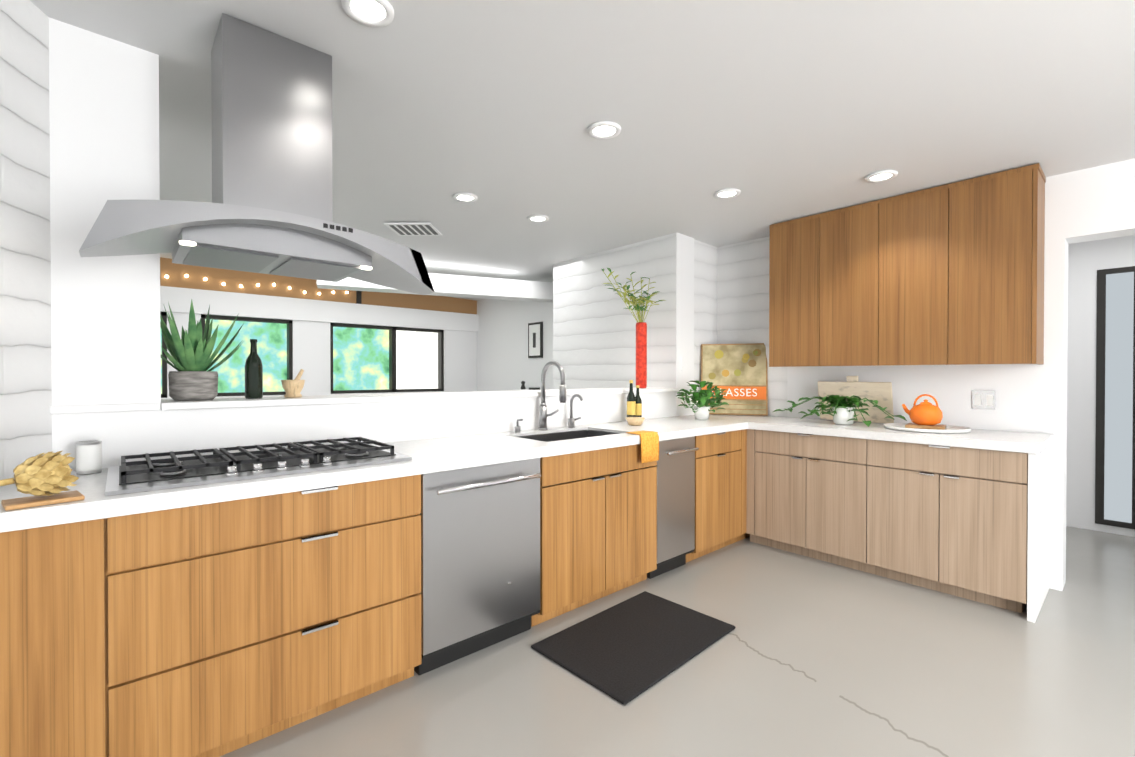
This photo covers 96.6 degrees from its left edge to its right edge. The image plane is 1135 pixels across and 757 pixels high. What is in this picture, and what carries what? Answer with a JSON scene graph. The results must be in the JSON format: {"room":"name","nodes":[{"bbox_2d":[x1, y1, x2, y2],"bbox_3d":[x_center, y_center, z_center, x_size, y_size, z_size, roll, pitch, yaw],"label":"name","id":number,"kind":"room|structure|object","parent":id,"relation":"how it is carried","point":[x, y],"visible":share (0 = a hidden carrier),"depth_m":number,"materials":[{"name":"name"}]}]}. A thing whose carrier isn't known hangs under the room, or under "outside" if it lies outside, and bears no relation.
{"room":"kitchen","nodes":[
{"label":"kitchen","id":0,"kind":"room"},
{"bbox_2d":[0,0,51,479],"bbox_3d":[-1.602,-0.007,-0.155,0.300,2.560,4.450,0,0,-11],"label":"wall block","id":1,"kind":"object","parent":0,"point":[25,350],"visible":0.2,"depth_m":1.70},
{"bbox_2d":[160,257,478,398],"bbox_3d":[-3.287,-0.058,6.479,10.000,2.560,0.200,0,1,-41],"label":"wall","id":2,"kind":"structure","parent":0,"point":[312,314],"depth_m":6.44,"materials":[{"name":"white paint"}]},
{"bbox_2d":[160,312,443,397],"bbox_3d":[-3.720,-0.261,6.174,4.750,0.930,0.180,0,1,-41],"label":"window","id":3,"kind":"structure","parent":2,"relation":"in","point":[372,359],"depth_m":6.86,"materials":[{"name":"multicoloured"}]},
{"bbox_2d":[49,17,697,470],"bbox_3d":[-0.386,-0.033,3.211,4.616,2.560,0.160,0,1,-41],"label":"wall","id":4,"kind":"structure","parent":0,"point":[104,148],"depth_m":1.94,"materials":[{"name":"white paint"}]},
{"bbox_2d":[50,387,677,413],"bbox_3d":[-0.574,0.103,3.148,3.690,0.030,0.365,0,1,-41],"label":"sill ledge","id":5,"kind":"object","parent":4,"relation":"on","point":[214,403],"visible":0.79,"depth_m":2.44,"materials":[{"name":"white"}]},
{"bbox_2d":[160,299,243,400],"bbox_3d":[-1.616,-0.119,2.210,0.366,0.427,0.401,0,1,-41],"label":"potted plant","id":6,"kind":"object","parent":5,"relation":"on","point":[191,378],"visible":0.98,"depth_m":2.14,"materials":[{"name":"plant"}]},
{"bbox_2d":[245,339,262,398],"bbox_3d":[-1.461,-0.045,2.353,0.072,0.275,0.072,0,1,-41],"label":"bottle","id":7,"kind":"object","parent":5,"relation":"on","point":[253,377],"visible":1,"depth_m":2.33,"materials":[{"name":"black"}]},
{"bbox_2d":[281,369,304,397],"bbox_3d":[-1.337,0.023,2.463,0.104,0.139,0.104,0,1,-41],"label":"mortar","id":8,"kind":"object","parent":5,"relation":"on","point":[293,388],"visible":1,"depth_m":2.43,"materials":[{"name":"beige stone"}]},
{"bbox_2d":[602,268,665,387],"bbox_3d":[0.544,-0.401,4.119,0.706,0.960,0.390,0,1,-41],"label":"vase","id":9,"kind":"object","parent":5,"relation":"on","point":[641,353],"visible":1,"depth_m":4.14,"materials":[{"name":"red ceramic"}]},
{"bbox_2d":[676,232,693,415],"bbox_3d":[1.008,-0.042,4.332,0.254,2.560,0.006,0,1,-41],"label":"trim","id":10,"kind":"structure","parent":4,"relation":"attached to","point":[684,295],"depth_m":4.32,"materials":[{"name":"white paint"}]},
{"bbox_2d":[477,299,552,390],"bbox_3d":[-0.450,-0.063,7.059,0.180,2.560,2.790,0,1,-41],"label":"wall","id":11,"kind":"structure","parent":0,"point":[505,362],"depth_m":7.35,"materials":[{"name":"white paint"}]},
{"bbox_2d":[528,322,542,357],"bbox_3d":[-0.441,-0.521,6.883,0.032,0.480,0.300,0,1,-41],"label":"framed picture","id":12,"kind":"object","parent":11,"relation":"attached to","point":[535,339],"visible":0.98,"depth_m":6.86,"materials":[{"name":"grey"}]},
{"bbox_3d":[-0.510,0.169,6.801,0.245,0.040,0.600,0,1,-41],"label":"shelf","id":13,"kind":"object","parent":11,"relation":"attached to","visible":0},
{"bbox_2d":[521,381,539,389],"bbox_3d":[-0.511,0.088,6.782,0.080,0.120,0.355,0,1,-41],"label":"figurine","id":14,"kind":"object","parent":13,"relation":"on","point":[524,387],"visible":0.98,"depth_m":6.86,"materials":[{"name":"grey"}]},
{"bbox_2d":[30,0,1134,300],"bbox_3d":[-0.714,-1.287,2.804,13.000,0.336,12.000,0,1,-41],"label":"ceiling","id":15,"kind":"structure","parent":0,"point":[778,110],"depth_m":2.30,"materials":[{"name":"white paint"}]},
{"bbox_2d":[79,13,434,294],"bbox_3d":[-1.153,-0.814,1.977,1.070,0.910,0.603,0,1,-41],"label":"range hood","id":16,"kind":"object","parent":15,"relation":"hanging from","point":[268,209],"visible":0.98,"depth_m":1.84,"materials":[{"name":"silver metal"}]},
{"bbox_2d":[165,274,361,303],"bbox_3d":[-3.608,-1.125,6.086,2.210,0.300,0.041,0,1,-41],"label":"string lights","id":17,"kind":"object","parent":15,"relation":"attached to","point":[358,297],"visible":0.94,"depth_m":6.78,"materials":[{"name":"grey glass"}]},
{"bbox_2d":[341,0,393,26],"bbox_3d":[-0.680,-1.260,1.726,0.170,0.012,0.170,0,1,-41],"label":"recessed light","id":18,"kind":"object","parent":15,"relation":"in","point":[375,13],"visible":1,"depth_m":1.74,"materials":[{"name":"white plastic"}]},
{"bbox_2d":[384,222,441,235],"bbox_3d":[-1.285,-1.249,4.235,0.380,0.013,0.340,0,0,2],"label":"ceiling vent","id":19,"kind":"object","parent":15,"relation":"in","point":[418,229],"visible":0.98,"depth_m":4.21,"materials":[{"name":"white metal"}]},
{"bbox_2d":[317,273,552,302],"bbox_3d":[-1.282,-1.032,5.630,2.700,0.200,0.250,0,0,-23],"label":"beam","id":20,"kind":"structure","parent":15,"relation":"attached to","point":[480,287],"depth_m":5.62,"materials":[{"name":"white paint"}]},
{"bbox_2d":[453,192,477,201],"bbox_3d":[-0.707,-1.248,3.491,0.170,0.012,0.170,0,1,-41],"label":"recessed light","id":21,"kind":"object","parent":15,"relation":"in","point":[464,197],"visible":0.98,"depth_m":3.49,"materials":[{"name":"white"}]},
{"bbox_2d":[527,215,548,221],"bbox_3d":[-0.227,-1.238,3.916,0.170,0.012,0.170,0,1,-41],"label":"recessed light","id":22,"kind":"object","parent":15,"relation":"in","point":[537,218],"visible":0.98,"depth_m":3.91,"materials":[{"name":"white"}]},
{"bbox_2d":[587,121,620,138],"bbox_3d":[0.183,-1.240,2.530,0.170,0.012,0.170,0,1,-41],"label":"recessed light","id":23,"kind":"object","parent":15,"relation":"in","point":[604,130],"visible":0.98,"depth_m":2.52,"materials":[{"name":"white plastic"}]},
{"bbox_2d":[714,188,740,198],"bbox_3d":[1.055,-1.220,3.341,0.170,0.012,0.170,0,1,-41],"label":"recessed light","id":24,"kind":"object","parent":15,"relation":"in","point":[727,193],"visible":1,"depth_m":3.33,"materials":[{"name":"white plastic"}]},
{"bbox_2d":[865,170,897,182],"bbox_3d":[1.879,-1.209,3.028,0.170,0.012,0.170,0,1,-41],"label":"recessed light","id":25,"kind":"object","parent":15,"relation":"in","point":[880,176],"visible":0.96,"depth_m":3.02,"materials":[{"name":"white"}]},
{"bbox_2d":[553,233,675,388],"bbox_3d":[0.472,-0.046,4.937,0.250,2.560,1.610,0,1,-41],"label":"wall block","id":26,"kind":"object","parent":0,"point":[594,333],"visible":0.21,"depth_m":4.79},
{"bbox_2d":[220,526,1134,756],"bbox_3d":[-0.714,1.275,2.824,13.000,0.050,12.000,0,1,-41],"label":"floor","id":27,"kind":"structure","parent":0,"point":[809,657],"depth_m":2.07,"materials":[{"name":"concrete"}]},
{"bbox_2d":[0,517,115,756],"bbox_3d":[-1.712,0.826,1.503,0.514,0.868,0.629,0,1,-41],"label":"base cabinet","id":28,"kind":"object","parent":27,"relation":"on","point":[56,580],"depth_m":1.37,"materials":[{"name":"brown wood"}]},
{"bbox_2d":[112,474,421,756],"bbox_3d":[-1.161,0.823,1.990,0.956,0.868,0.629,0,1,-41],"label":"base cabinet","id":29,"kind":"object","parent":27,"relation":"on","point":[218,629],"depth_m":1.69,"materials":[{"name":"brown wood"}]},
{"bbox_2d":[414,458,540,675],"bbox_3d":[-0.538,0.820,2.478,0.614,0.866,0.646,0,1,-41],"label":"dishwasher","id":30,"kind":"object","parent":27,"relation":"on","point":[480,557],"visible":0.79,"depth_m":2.25,"materials":[{"name":"silver metal"}]},
{"bbox_2d":[531,477,656,626],"bbox_3d":[0.002,0.974,3.019,0.860,0.550,0.629,0,1,-41],"label":"base cabinet","id":31,"kind":"object","parent":27,"relation":"on","point":[598,537],"depth_m":2.71,"materials":[{"name":"brown wood"}]},
{"bbox_2d":[531,591,735,704],"bbox_3d":[0.335,1.245,2.438,0.879,0.015,0.599,0,1,-41],"label":"rug","id":32,"kind":"object","parent":27,"relation":"on","point":[625,652],"visible":0.98,"depth_m":2.36,"materials":[{"name":"rubber"}]},
{"bbox_2d":[647,436,698,578],"bbox_3d":[0.520,0.812,3.414,0.393,0.866,0.646,0,1,-41],"label":"trash compactor","id":33,"kind":"object","parent":27,"relation":"on","point":[675,465],"visible":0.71,"depth_m":3.21,"materials":[{"name":"silver metal"}]},
{"bbox_2d":[620,429,743,562],"bbox_3d":[0.887,0.809,3.800,0.657,0.868,0.629,0,1,-41],"label":"base cabinet","id":34,"kind":"object","parent":27,"relation":"on","point":[719,459],"depth_m":3.49,"materials":[{"name":"brown wood"}]},
{"bbox_2d":[692,414,751,417],"bbox_3d":[1.357,0.344,4.204,0.687,0.050,0.360,0,1,-41],"label":"countertop","id":35,"kind":"structure","parent":34,"relation":"on","point":[710,415],"depth_m":4.24,"materials":[{"name":"white stone"}]},
{"bbox_2d":[748,429,867,571],"bbox_3d":[1.816,0.810,3.672,0.707,0.868,0.830,0,1,-41],"label":"base cabinet","id":36,"kind":"object","parent":27,"relation":"on","point":[810,491],"depth_m":3.43,"materials":[{"name":"brown wood"}]},
{"bbox_2d":[0,415,779,532],"bbox_3d":[-0.148,0.355,2.871,4.707,0.050,0.662,0,1,-41],"label":"countertop","id":37,"kind":"structure","parent":36,"relation":"on","point":[432,455],"depth_m":1.94,"materials":[{"name":"white stone"}]},
{"bbox_2d":[1,490,84,510],"bbox_3d":[-1.442,0.334,1.392,0.110,0.012,0.150,0,1,39],"label":"wood board","id":38,"kind":"object","parent":37,"relation":"on","point":[33,501],"visible":0.98,"depth_m":1.37,"materials":[{"name":"brown wood"}]},
{"bbox_2d":[0,451,78,495],"bbox_3d":[-1.449,0.263,1.389,0.156,0.121,0.123,0,1,-41],"label":"artichoke","id":39,"kind":"object","parent":38,"relation":"on","point":[47,474],"visible":1,"depth_m":1.37,"materials":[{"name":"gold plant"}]},
{"bbox_2d":[76,440,101,474],"bbox_3d":[-1.707,0.281,1.804,0.068,0.113,0.068,0,1,-41],"label":"candle","id":40,"kind":"object","parent":37,"relation":"on","point":[88,456],"visible":1,"depth_m":1.78,"materials":[{"name":"white"}]},
{"bbox_2d":[105,437,411,495],"bbox_3d":[-1.162,0.309,1.966,0.930,0.054,0.530,0,1,-41],"label":"gas cooktop","id":41,"kind":"object","parent":37,"relation":"in","point":[220,465],"visible":1,"depth_m":1.84,"materials":[{"name":"silver metal"}]},
{"bbox_2d":[515,419,522,432],"bbox_3d":[-0.293,0.284,3.066,0.035,0.086,0.069,0,1,-41],"label":"soap dispenser","id":42,"kind":"object","parent":37,"relation":"on","point":[517,428],"visible":1,"depth_m":3.06,"materials":[{"name":"silver metal"}]},
{"bbox_2d":[538,361,565,429],"bbox_3d":[-0.073,0.107,3.162,0.124,0.438,0.243,0,1,-41],"label":"faucet","id":43,"kind":"object","parent":37,"relation":"on","point":[543,415],"visible":1,"depth_m":3.19,"materials":[{"name":"silver metal"}]},
{"bbox_2d":[516,429,631,486],"bbox_3d":[0.015,0.469,3.021,0.676,0.248,0.396,0,1,-41],"label":"sink basin","id":44,"kind":"object","parent":37,"relation":"in","point":[557,436],"visible":0.08,"depth_m":3.23,"materials":[{"name":"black metal"}]},
{"bbox_2d":[568,394,582,427],"bbox_3d":[0.068,0.213,3.347,0.077,0.223,0.134,0,1,-41],"label":"filter faucet","id":45,"kind":"object","parent":37,"relation":"on","point":[571,421],"visible":1,"depth_m":3.35,"materials":[{"name":"silver metal"}]},
{"bbox_2d":[627,380,635,416],"bbox_3d":[0.468,0.167,3.714,0.064,0.310,0.065,0,1,-41],"label":"oil bottle","id":46,"kind":"object","parent":37,"relation":"on","point":[631,405],"visible":0.77,"depth_m":3.69,"materials":[{"name":"black"}]},
{"bbox_2d":[626,417,644,425],"bbox_3d":[0.469,0.298,3.502,0.136,0.052,0.136,0,1,-41],"label":"bowl","id":47,"kind":"object","parent":37,"relation":"on","point":[634,421],"visible":1,"depth_m":3.46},
{"bbox_2d":[635,385,641,416],"bbox_3d":[0.525,0.187,3.778,0.060,0.270,0.061,0,1,-41],"label":"oil bottle","id":48,"kind":"object","parent":37,"relation":"on","point":[638,406],"visible":0.71,"depth_m":3.75,"materials":[{"name":"black"}]},
{"bbox_2d":[626,430,658,462],"bbox_3d":[0.448,0.404,3.014,0.160,0.169,0.125,0,1,-41],"label":"towel","id":49,"kind":"object","parent":37,"relation":"hanging from","point":[649,446],"visible":1,"depth_m":2.97,"materials":[{"name":"yellow fabric"}]},
{"bbox_2d":[677,380,728,419],"bbox_3d":[1.045,0.167,3.978,0.491,0.307,0.378,0,1,-41],"label":"plant pot","id":50,"kind":"object","parent":37,"relation":"on","point":[703,397],"visible":1,"depth_m":3.93,"materials":[{"name":"white ceramic"}]},
{"bbox_2d":[701,343,767,415],"bbox_3d":[1.446,0.006,4.397,0.548,0.619,0.089,0,0,17],"label":"painting","id":51,"kind":"object","parent":37,"relation":"on","point":[738,373],"visible":0.83,"depth_m":4.37,"materials":[{"name":"brown wood"}]},
{"bbox_2d":[748,417,1053,453],"bbox_3d":[2.111,0.351,3.351,0.687,0.050,1.557,0,1,-41],"label":"countertop","id":52,"kind":"structure","parent":36,"relation":"on","point":[1012,441],"depth_m":3.02,"materials":[{"name":"white stone"}]},
{"bbox_2d":[773,394,906,426],"bbox_3d":[1.903,0.217,3.594,0.267,0.212,0.849,0,1,-41],"label":"potted plant","id":53,"kind":"object","parent":52,"relation":"on","point":[843,409],"visible":1,"depth_m":3.52,"materials":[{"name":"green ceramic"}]},
{"bbox_2d":[817,376,893,422],"bbox_3d":[2.110,0.149,3.724,0.080,0.339,0.500,0,1,-41],"label":"cutting board","id":54,"kind":"object","parent":52,"relation":"on","point":[880,393],"visible":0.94,"depth_m":3.66,"materials":[{"name":"beige wood"}]},
{"bbox_2d":[883,423,971,432],"bbox_3d":[2.287,0.315,3.228,0.460,0.022,0.460,0,1,-41],"label":"round tray","id":55,"kind":"object","parent":52,"relation":"on","point":[947,429],"visible":0.67,"depth_m":3.14,"materials":[{"name":"white ceramic"}]},
{"bbox_2d":[905,423,945,429],"bbox_3d":[2.287,0.305,3.228,0.200,0.018,0.180,0,1,41],"label":"trivet","id":56,"kind":"object","parent":55,"relation":"on","point":[935,427],"visible":0.92,"depth_m":3.18,"materials":[{"name":"brown wood"}]},
{"bbox_2d":[902,394,942,424],"bbox_3d":[2.273,0.197,3.243,0.180,0.196,0.222,0,1,-41],"label":"teapot","id":57,"kind":"object","parent":56,"relation":"on","point":[925,412],"visible":1,"depth_m":3.18,"materials":[{"name":"orange ceramic"}]},
{"bbox_2d":[868,439,1050,622],"bbox_3d":[2.375,0.814,3.090,0.640,0.868,0.783,0,1,-41],"label":"base cabinet","id":58,"kind":"object","parent":27,"relation":"on","point":[973,524],"depth_m":2.83,"materials":[{"name":"brown wood"}]},
{"bbox_2d":[694,240,716,390],"bbox_3d":[1.144,-0.044,4.665,0.396,2.560,0.288,0,1,-41],"label":"wall block","id":59,"kind":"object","parent":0,"point":[705,293],"depth_m":4.54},
{"bbox_2d":[717,236,786,416],"bbox_3d":[1.288,-0.046,4.953,0.200,2.560,1.848,0,1,-41],"label":"wall block","id":60,"kind":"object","parent":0,"point":[742,292],"depth_m":4.45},
{"bbox_2d":[787,158,1134,590],"bbox_3d":[3.673,-0.025,2.256,0.200,2.560,5.352,0,1,-41],"label":"wall","id":61,"kind":"structure","parent":0,"point":[1091,204],"depth_m":3.02,"materials":[{"name":"white paint"}]},
{"bbox_2d":[769,213,820,366],"bbox_3d":[1.831,-0.655,3.934,0.323,1.102,0.382,0,1,-41],"label":"upper cabinet","id":62,"kind":"object","parent":61,"relation":"attached to","point":[794,245],"depth_m":3.82,"materials":[{"name":"brown wood"}]},
{"bbox_2d":[821,200,880,365],"bbox_3d":[2.084,-0.652,3.647,0.323,1.102,0.383,0,1,-41],"label":"upper cabinet","id":63,"kind":"object","parent":61,"relation":"attached to","point":[850,236],"depth_m":3.52,"materials":[{"name":"brown wood"}]},
{"bbox_2d":[881,183,952,365],"bbox_3d":[2.338,-0.650,3.361,0.323,1.102,0.383,0,1,-41],"label":"upper cabinet","id":64,"kind":"object","parent":61,"relation":"attached to","point":[916,226],"depth_m":3.24,"materials":[{"name":"brown wood"}]},
{"bbox_2d":[972,390,994,409],"bbox_3d":[2.666,0.137,3.238,0.007,0.120,0.115,0,1,-41],"label":"outlet","id":65,"kind":"object","parent":61,"relation":"attached to","point":[982,399],"visible":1,"depth_m":3.24,"materials":[{"name":"white plastic"}]},
{"bbox_2d":[949,163,1045,364],"bbox_3d":[2.598,-0.648,3.067,0.323,1.102,0.402,0,1,-41],"label":"upper cabinet","id":66,"kind":"object","parent":61,"relation":"attached to","point":[950,274],"depth_m":2.94,"materials":[{"name":"brown wood"}]},
{"bbox_2d":[1049,573,1062,590],"bbox_3d":[2.890,1.204,2.990,0.012,0.090,0.055,0,1,-41],"label":"baseboard","id":67,"kind":"structure","parent":61,"relation":"attached to","point":[1055,581],"depth_m":2.99,"materials":[{"name":"white"}]},
{"bbox_2d":[1066,235,1134,536],"bbox_3d":[4.592,-0.038,3.902,0.150,2.560,3.000,0,1,-41],"label":"wall","id":68,"kind":"structure","parent":0,"point":[1087,260],"depth_m":4.15,"materials":[{"name":"white paint"}]},
{"bbox_2d":[1095,266,1134,528],"bbox_3d":[4.706,0.181,3.677,0.080,2.115,1.190,0,1,-41],"label":"door","id":69,"kind":"structure","parent":68,"relation":"in","point":[1115,431],"depth_m":4.05,"materials":[{"name":"grey"}]}
]}

